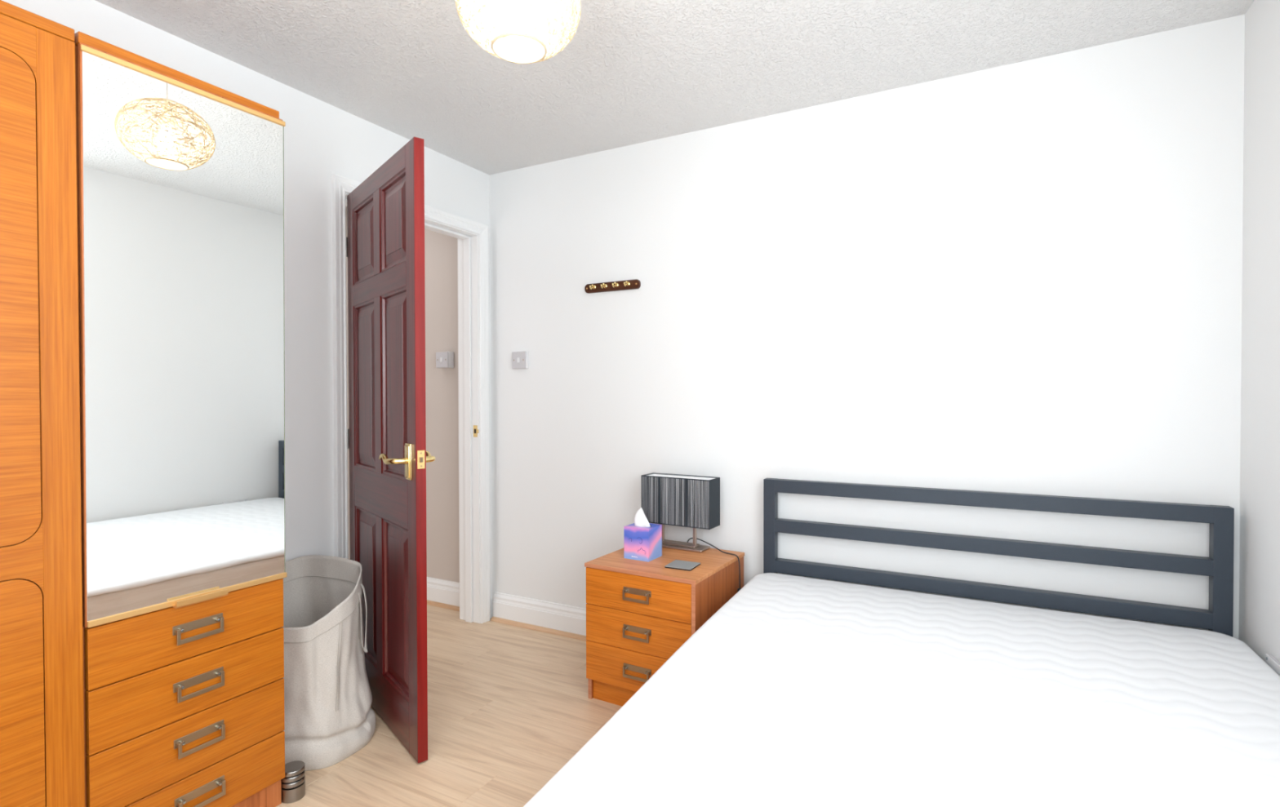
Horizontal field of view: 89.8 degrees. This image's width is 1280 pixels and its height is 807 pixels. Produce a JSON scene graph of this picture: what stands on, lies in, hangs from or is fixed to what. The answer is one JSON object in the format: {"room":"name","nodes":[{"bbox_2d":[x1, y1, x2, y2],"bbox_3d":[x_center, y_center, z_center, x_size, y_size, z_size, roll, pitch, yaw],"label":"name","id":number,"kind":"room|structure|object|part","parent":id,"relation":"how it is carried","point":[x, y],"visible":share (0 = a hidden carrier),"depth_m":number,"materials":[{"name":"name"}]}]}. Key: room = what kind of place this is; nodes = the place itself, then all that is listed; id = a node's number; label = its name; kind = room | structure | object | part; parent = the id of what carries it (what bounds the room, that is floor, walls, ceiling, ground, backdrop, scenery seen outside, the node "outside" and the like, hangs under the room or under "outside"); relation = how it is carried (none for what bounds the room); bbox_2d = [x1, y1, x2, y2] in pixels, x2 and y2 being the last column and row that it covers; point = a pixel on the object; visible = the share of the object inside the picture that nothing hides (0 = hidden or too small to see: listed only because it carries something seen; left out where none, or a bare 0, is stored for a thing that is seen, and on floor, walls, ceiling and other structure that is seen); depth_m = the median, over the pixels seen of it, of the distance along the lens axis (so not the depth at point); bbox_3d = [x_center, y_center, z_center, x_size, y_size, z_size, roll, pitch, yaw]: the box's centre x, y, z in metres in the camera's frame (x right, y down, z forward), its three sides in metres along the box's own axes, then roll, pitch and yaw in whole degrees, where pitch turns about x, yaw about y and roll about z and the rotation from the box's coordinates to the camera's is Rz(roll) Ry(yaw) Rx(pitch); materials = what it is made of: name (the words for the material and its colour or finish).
{"room":"bedroom","nodes":[
{"label":"bedroom","id":0,"kind":"room"},
{"bbox_2d":[1,0,491,618],"bbox_3d":[-1.639,-0.011,1.923,0.130,2.330,3.435,0,1,28],"label":"wall","id":1,"kind":"structure","parent":0,"point":[322,140],"depth_m":2.46,"materials":[{"name":"white paint"}]},
{"bbox_2d":[346,137,435,764],"bbox_3d":[-0.935,0.150,2.332,0.161,1.981,0.781,-1,1,-39],"label":"door","id":2,"kind":"structure","parent":1,"relation":"in","point":[388,456],"depth_m":2.21,"materials":[{"name":"red wood"}]},
{"bbox_3d":[-1.043,-0.618,2.454,0.032,0.301,0.268,-1,1,-39],"label":"panel","id":3,"kind":"part","parent":2,"relation":"part of","materials":[{"name":"brown wood"}]},
{"bbox_3d":[-1.042,-0.068,2.461,0.032,0.636,0.268,-1,1,-39],"label":"panel","id":4,"kind":"part","parent":2,"relation":"part of","materials":[{"name":"brown wood"}]},
{"bbox_3d":[-1.041,0.691,2.471,0.032,0.566,0.268,-1,1,-39],"label":"panel","id":5,"kind":"part","parent":2,"relation":"part of","materials":[{"name":"brown wood"}]},
{"bbox_3d":[-0.937,-0.804,2.319,0.033,0.074,0.608,-1,1,-39],"label":"rail","id":6,"kind":"part","parent":2,"relation":"part of","materials":[{"name":"brown wood"}]},
{"bbox_3d":[-0.936,-0.425,2.324,0.033,0.081,0.608,-1,1,-39],"label":"rail","id":7,"kind":"part","parent":2,"relation":"part of","materials":[{"name":"brown wood"}]},
{"bbox_3d":[-0.935,0.330,2.334,0.033,0.158,0.608,-1,1,-39],"label":"rail","id":8,"kind":"part","parent":2,"relation":"part of","materials":[{"name":"brown wood"}]},
{"bbox_3d":[-0.933,1.058,2.344,0.033,0.165,0.608,-1,1,-39],"label":"rail","id":9,"kind":"part","parent":2,"relation":"part of","materials":[{"name":"brown wood"}]},
{"bbox_3d":[-0.829,-0.615,2.190,0.032,0.301,0.268,-1,1,-39],"label":"panel","id":10,"kind":"part","parent":2,"relation":"part of","materials":[{"name":"brown wood"}]},
{"bbox_3d":[-0.809,0.181,2.073,0.131,0.034,0.045,0,1,25],"label":"lever","id":11,"kind":"part","parent":2,"relation":"part of","materials":[{"name":"gold metal"}]},
{"bbox_3d":[-0.828,-0.065,2.197,0.032,0.636,0.268,-1,1,-39],"label":"panel","id":12,"kind":"part","parent":2,"relation":"part of","materials":[{"name":"brown wood"}]},
{"bbox_3d":[-0.827,0.694,2.207,0.032,0.566,0.268,-1,1,-39],"label":"panel","id":13,"kind":"part","parent":2,"relation":"part of","materials":[{"name":"brown wood"}]},
{"bbox_3d":[-0.748,0.187,2.068,0.010,0.118,0.050,-1,1,-39],"label":"lever handle","id":14,"kind":"part","parent":2,"relation":"part of","materials":[{"name":"gold metal"}]},
{"bbox_3d":[-0.695,0.178,2.035,0.024,0.059,0.004,-1,1,-39],"label":"latch plate","id":15,"kind":"part","parent":2,"relation":"part of","materials":[{"name":"gold metal"}]},
{"bbox_3d":[-0.707,0.180,2.155,0.045,0.034,0.131,0,1,-13],"label":"lever","id":16,"kind":"part","parent":2,"relation":"part of","materials":[{"name":"gold metal"}]},
{"bbox_2d":[331,173,489,623],"bbox_3d":[-1.070,0.111,2.985,0.169,2.056,0.894,0,1,28],"label":"trim","id":17,"kind":"structure","parent":1,"relation":"attached to","point":[472,236],"depth_m":3.30,"materials":[{"name":"white paint"}]},
{"bbox_3d":[-1.202,0.116,2.581,0.020,2.056,0.057,0,1,28],"label":"architrave","id":18,"kind":"part","parent":17,"relation":"part of","materials":[{"name":"white paint"}]},
{"bbox_3d":[-1.006,-0.888,2.937,0.020,0.057,0.894,0,1,28],"label":"architrave","id":19,"kind":"part","parent":17,"relation":"part of","materials":[{"name":"white paint"}]},
{"bbox_3d":[-0.937,0.105,3.389,0.020,2.056,0.057,0,1,28],"label":"architrave","id":20,"kind":"part","parent":17,"relation":"part of","materials":[{"name":"white paint"}]},
{"bbox_3d":[-0.847,0.142,3.302,0.026,0.060,0.003,0,1,28],"label":"strike plate","id":21,"kind":"part","parent":17,"relation":"part of","materials":[{"name":"gold metal"}]},
{"bbox_3d":[-0.806,0.106,3.318,0.020,2.056,0.057,0,1,28],"label":"architrave","id":22,"kind":"part","parent":17,"relation":"part of","materials":[{"name":"white paint"}]},
{"bbox_2d":[345,206,350,559],"bbox_3d":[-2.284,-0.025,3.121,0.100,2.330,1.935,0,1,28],"label":"door frame","id":23,"kind":"structure","parent":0,"point":[345,206],"depth_m":3.93,"materials":[{"name":"beige paint"}]},
{"bbox_2d":[275,604,622,806],"bbox_3d":[-0.774,1.173,1.475,4.130,0.030,3.435,0,1,28],"label":"floor","id":24,"kind":"structure","parent":0,"point":[509,706],"depth_m":2.26,"materials":[{"name":"brown wood"}]},
{"bbox_2d":[0,0,84,806],"bbox_3d":[-1.676,0.174,1.137,0.508,1.980,0.914,0,1,28],"label":"wardrobe","id":25,"kind":"object","parent":24,"relation":"on","point":[42,705],"visible":1,"depth_m":1.35,"materials":[{"name":"brown wood"}]},
{"bbox_3d":[-1.349,-0.730,1.208,0.006,0.118,0.324,0,1,28],"label":"rail","id":26,"kind":"part","parent":25,"relation":"part of","materials":[{"name":"brown wood"}]},
{"bbox_3d":[-1.348,-0.214,1.215,0.006,1.014,0.320,0,1,28],"label":"panel","id":27,"kind":"part","parent":25,"relation":"part of","materials":[{"name":"brown wood"}]},
{"bbox_3d":[-1.347,0.328,1.222,0.006,0.172,0.324,0,1,28],"label":"rail","id":28,"kind":"part","parent":25,"relation":"part of","materials":[{"name":"brown wood"}]},
{"bbox_3d":[-1.356,0.146,1.224,0.014,1.870,0.456,0,1,28],"label":"door","id":29,"kind":"part","parent":25,"relation":"part of","materials":[{"name":"brown wood"}]},
{"bbox_3d":[-1.346,0.687,1.226,0.006,0.646,0.320,0,1,28],"label":"panel","id":30,"kind":"part","parent":25,"relation":"part of","materials":[{"name":"brown wood"}]},
{"bbox_2d":[73,31,286,806],"bbox_3d":[-1.336,0.165,1.741,0.535,1.980,0.462,0,1,28],"label":"dresser","id":31,"kind":"object","parent":24,"relation":"on","point":[180,175],"visible":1,"depth_m":1.59,"materials":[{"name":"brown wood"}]},
{"bbox_3d":[-1.133,0.571,1.636,0.019,0.138,0.454,0,1,28],"label":"drawer","id":32,"kind":"part","parent":31,"relation":"part of","materials":[{"name":"brown wood"}]},
{"bbox_3d":[-1.132,0.715,1.638,0.019,0.143,0.454,0,1,28],"label":"drawer","id":33,"kind":"part","parent":31,"relation":"part of","materials":[{"name":"brown wood"}]},
{"bbox_3d":[-1.132,0.863,1.640,0.019,0.148,0.454,0,1,28],"label":"drawer","id":34,"kind":"part","parent":31,"relation":"part of","materials":[{"name":"brown wood"}]},
{"bbox_3d":[-1.123,0.561,1.632,0.003,0.022,0.118,0,1,28],"label":"handle plate","id":35,"kind":"part","parent":31,"relation":"part of","materials":[{"name":"silver metal"}]},
{"bbox_3d":[-1.123,0.703,1.634,0.003,0.022,0.118,0,1,28],"label":"handle plate","id":36,"kind":"part","parent":31,"relation":"part of","materials":[{"name":"silver metal"}]},
{"bbox_3d":[-1.122,0.843,1.636,0.003,0.022,0.118,0,1,28],"label":"handle plate","id":37,"kind":"part","parent":31,"relation":"part of","materials":[{"name":"silver metal"}]},
{"bbox_3d":[-1.122,0.990,1.638,0.003,0.022,0.118,0,1,28],"label":"handle plate","id":38,"kind":"part","parent":31,"relation":"part of","materials":[{"name":"silver metal"}]},
{"bbox_3d":[-1.110,0.493,1.624,0.022,0.018,0.120,1,1,29],"label":"finger pull","id":39,"kind":"part","parent":31,"relation":"part of","materials":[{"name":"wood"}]},
{"bbox_3d":[-1.132,1.008,1.642,0.019,0.134,0.454,0,1,28],"label":"drawer","id":40,"kind":"part","parent":31,"relation":"part of","materials":[{"name":"brown wood"}]},
{"bbox_2d":[281,760,305,804],"bbox_3d":[-1.018,1.109,1.881,0.065,0.088,0.065,0,1,28],"label":"weight","id":41,"kind":"object","parent":24,"relation":"on","point":[293,785],"visible":0.91,"depth_m":1.86,"materials":[{"name":"silver metal"}]},
{"bbox_2d":[282,555,375,771],"bbox_3d":[-1.152,0.856,2.167,0.448,0.587,0.390,0,1,28],"label":"laundry bag","id":42,"kind":"object","parent":24,"relation":"on","point":[330,717],"visible":0.66,"depth_m":2.09,"materials":[{"name":"fabric"}]},
{"bbox_2d":[584,547,744,706],"bbox_3d":[0.105,0.877,2.549,0.472,0.530,0.478,0,1,31],"label":"nightstand","id":43,"kind":"object","parent":24,"relation":"on","point":[639,614],"visible":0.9,"depth_m":2.38,"materials":[{"name":"brown wood"}]},
{"bbox_3d":[-0.081,0.884,2.674,0.016,0.515,0.444,0,1,31],"label":"panel","id":44,"kind":"part","parent":43,"relation":"part of","materials":[{"name":"brown wood"}]},
{"bbox_3d":[-0.011,0.988,2.366,0.450,0.146,0.015,0,1,31],"label":"drawer","id":45,"kind":"part","parent":43,"relation":"part of","materials":[{"name":"brown wood"}]},
{"bbox_3d":[-0.010,0.976,2.356,0.118,0.022,0.003,0,1,31],"label":"handle plate","id":46,"kind":"part","parent":43,"relation":"part of","materials":[{"name":"silver metal"}]},
{"bbox_3d":[-0.011,0.831,2.354,0.118,0.022,0.003,0,1,31],"label":"handle plate","id":47,"kind":"part","parent":43,"relation":"part of","materials":[{"name":"silver metal"}]},
{"bbox_3d":[-0.011,0.691,2.352,0.118,0.022,0.003,0,1,31],"label":"handle plate","id":48,"kind":"part","parent":43,"relation":"part of","materials":[{"name":"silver metal"}]},
{"bbox_3d":[-0.011,0.843,2.365,0.450,0.140,0.015,0,1,31],"label":"drawer","id":49,"kind":"part","parent":43,"relation":"part of","materials":[{"name":"brown wood"}]},
{"bbox_3d":[-0.011,0.701,2.363,0.450,0.139,0.015,0,1,31],"label":"drawer","id":50,"kind":"part","parent":43,"relation":"part of","materials":[{"name":"brown wood"}]},
{"bbox_2d":[623,507,662,562],"bbox_3d":[0.012,0.514,2.557,0.112,0.197,0.109,0,1,31],"label":"tissue box","id":51,"kind":"object","parent":43,"relation":"on","point":[642,540],"visible":1,"depth_m":2.52,"materials":[{"name":"purple"}]},
{"bbox_2d":[664,560,700,571],"bbox_3d":[0.162,0.611,2.421,0.104,0.007,0.104,0,1,27],"label":"coaster","id":52,"kind":"object","parent":43,"relation":"on","point":[677,564],"visible":1,"depth_m":2.41,"materials":[{"name":"black rubber"}]},
{"bbox_2d":[640,472,741,592],"bbox_3d":[0.228,0.640,2.693,0.453,0.661,0.109,0,1,31],"label":"table lamp","id":53,"kind":"object","parent":43,"relation":"on","point":[693,502],"visible":0.95,"depth_m":2.67,"materials":[{"name":"black fabric"}]},
{"bbox_3d":[0.033,0.409,2.804,0.002,0.201,0.106,0,1,30],"label":"lamp shade","id":54,"kind":"part","parent":53,"relation":"part of","materials":[{"name":"grey fabric"}]},
{"bbox_3d":[0.094,0.544,2.767,0.023,0.109,0.014,0,1,31],"label":"post","id":55,"kind":"part","parent":53,"relation":"part of","materials":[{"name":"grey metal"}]},
{"bbox_2d":[653,475,705,479],"bbox_3d":[0.170,0.323,2.722,0.306,0.004,0.092,0,1,31],"label":"lampshade interior","id":56,"kind":"object","parent":53,"relation":"attached to","point":[655,477],"depth_m":2.72,"materials":[{"name":"white"}]},
{"bbox_2d":[662,539,699,548],"bbox_3d":[0.161,0.595,2.728,0.184,0.008,0.054,0,1,31],"label":"lamp base","id":57,"kind":"object","parent":53,"relation":"attached to","point":[664,542],"depth_m":2.70,"materials":[{"name":"grey metal"}]},
{"bbox_3d":[0.172,0.605,2.719,0.236,0.011,0.090,0,1,31],"label":"plate","id":58,"kind":"part","parent":53,"relation":"part of","materials":[{"name":"grey metal"}]},
{"bbox_3d":[0.229,0.545,2.687,0.013,0.109,0.014,0,1,31],"label":"post","id":59,"kind":"part","parent":53,"relation":"part of","materials":[{"name":"grey metal"}]},
{"bbox_3d":[0.311,0.773,2.660,0.273,0.394,0.043,1,1,43],"label":"power cord","id":60,"kind":"part","parent":53,"relation":"part of","materials":[{"name":"grey plastic"}]},
{"bbox_3d":[0.307,0.410,2.642,0.002,0.201,0.106,0,1,30],"label":"lamp shade","id":61,"kind":"part","parent":53,"relation":"part of","materials":[{"name":"grey fabric"}]},
{"bbox_3d":[0.303,0.886,2.439,0.015,0.515,0.458,0,1,31],"label":"panel","id":62,"kind":"part","parent":43,"relation":"part of","materials":[{"name":"brown wood"}]},
{"bbox_2d":[763,478,1234,637],"bbox_3d":[0.685,0.739,1.420,1.448,0.834,2.010,0,1,28],"label":"headboard","id":63,"kind":"object","parent":24,"relation":"on","point":[1219,566],"visible":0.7,"depth_m":2.18,"materials":[{"name":"grey metal"}]},
{"bbox_3d":[0.533,0.724,2.617,0.047,0.834,0.045,0,1,28],"label":"headboard post","id":64,"kind":"part","parent":63,"relation":"part of","materials":[{"name":"grey metal"}]},
{"bbox_2d":[523,573,1279,806],"bbox_3d":[0.673,0.792,1.406,1.482,0.224,1.953,0,1,28],"label":"mattress","id":65,"kind":"object","parent":63,"relation":"on","point":[797,691],"visible":1,"depth_m":1.43,"materials":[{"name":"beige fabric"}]},
{"bbox_3d":[1.150,0.659,2.284,1.358,0.050,0.044,0,1,28],"label":"headboard rail","id":66,"kind":"part","parent":63,"relation":"part of","materials":[{"name":"grey metal"}]},
{"bbox_3d":[1.149,0.496,2.282,1.358,0.050,0.044,0,1,28],"label":"headboard rail","id":67,"kind":"part","parent":63,"relation":"part of","materials":[{"name":"grey metal"}]},
{"bbox_3d":[1.149,0.335,2.280,1.358,0.050,0.044,0,1,28],"label":"headboard rail","id":68,"kind":"part","parent":63,"relation":"part of","materials":[{"name":"grey metal"}]},
{"bbox_3d":[1.767,0.730,1.954,0.047,0.834,0.045,0,1,28],"label":"headboard post","id":69,"kind":"part","parent":63,"relation":"part of","materials":[{"name":"grey metal"}]},
{"bbox_2d":[95,0,1253,174],"bbox_3d":[-0.245,-1.219,1.148,3.310,0.100,3.620,0,1,28],"label":"ceiling","id":70,"kind":"structure","parent":0,"point":[631,72],"depth_m":2.16,"materials":[{"name":"white paint"}]},
{"bbox_2d":[454,0,581,63],"bbox_3d":[-0.279,-0.994,1.478,0.284,0.358,0.284,0,1,36],"label":"pendant lamp","id":71,"kind":"object","parent":70,"relation":"hanging from","point":[519,16],"visible":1,"depth_m":1.43,"materials":[{"name":"beige paper"}]},
{"bbox_3d":[-0.279,-0.904,1.479,0.060,0.090,0.060,0,1,28],"label":"bulb","id":72,"kind":"part","parent":71,"relation":"part of","materials":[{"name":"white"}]},
{"bbox_2d":[424,13,1244,639],"bbox_3d":[0.061,-0.028,2.996,4.350,2.330,0.135,0,1,28],"label":"wall","id":73,"kind":"structure","parent":0,"point":[1025,277],"depth_m":2.43,"materials":[{"name":"white paint"}]},
{"bbox_2d":[426,577,459,611],"bbox_3d":[-1.348,1.059,3.711,1.000,0.142,0.036,0,1,28],"label":"baseboard","id":74,"kind":"structure","parent":73,"relation":"attached to","point":[442,593],"depth_m":3.58,"materials":[{"name":"white paint"}]},
{"bbox_2d":[435,351,453,368],"bbox_3d":[-1.077,-0.240,3.538,0.088,0.088,0.052,0,1,28],"label":"light switch","id":75,"kind":"object","parent":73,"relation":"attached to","point":[443,359],"visible":1,"depth_m":3.52,"materials":[{"name":"white plastic"}]},
{"bbox_3d":[-1.086,-0.240,3.522,0.086,0.086,0.009,0,1,28],"label":"plate","id":76,"kind":"part","parent":75,"relation":"part of","materials":[{"name":"grey plastic"}]},
{"bbox_2d":[511,351,528,368],"bbox_3d":[-0.610,-0.221,3.262,0.088,0.088,0.027,0,1,28],"label":"light switch","id":77,"kind":"object","parent":73,"relation":"attached to","point":[519,359],"visible":1,"depth_m":3.25,"materials":[{"name":"white plastic"}]},
{"bbox_2d":[490,592,586,641],"bbox_3d":[0.532,1.069,2.661,2.954,0.142,0.036,0,1,28],"label":"baseboard","id":78,"kind":"structure","parent":73,"relation":"attached to","point":[559,620],"depth_m":3.21,"materials":[{"name":"white paint"}]},
{"bbox_2d":[584,279,640,293],"bbox_3d":[-0.141,-0.548,2.988,0.297,0.043,0.057,0,1,28],"label":"hook rail","id":79,"kind":"object","parent":73,"relation":"attached to","point":[634,284],"visible":1,"depth_m":2.99,"materials":[{"name":"brown wood"}]},
{"bbox_2d":[1238,0,1279,662],"bbox_3d":[1.123,0.003,0.419,0.200,2.330,3.400,0,1,28],"label":"wall","id":80,"kind":"structure","parent":0,"point":[1259,614],"depth_m":1.82,"materials":[{"name":"white paint"}]},
{"bbox_2d":[1265,653,1279,675],"bbox_3d":[1.675,0.725,1.682,0.017,0.086,0.146,0,1,28],"label":"wall socket","id":81,"kind":"object","parent":80,"relation":"attached to","point":[1270,660],"visible":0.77,"depth_m":1.71,"materials":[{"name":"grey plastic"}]}
]}

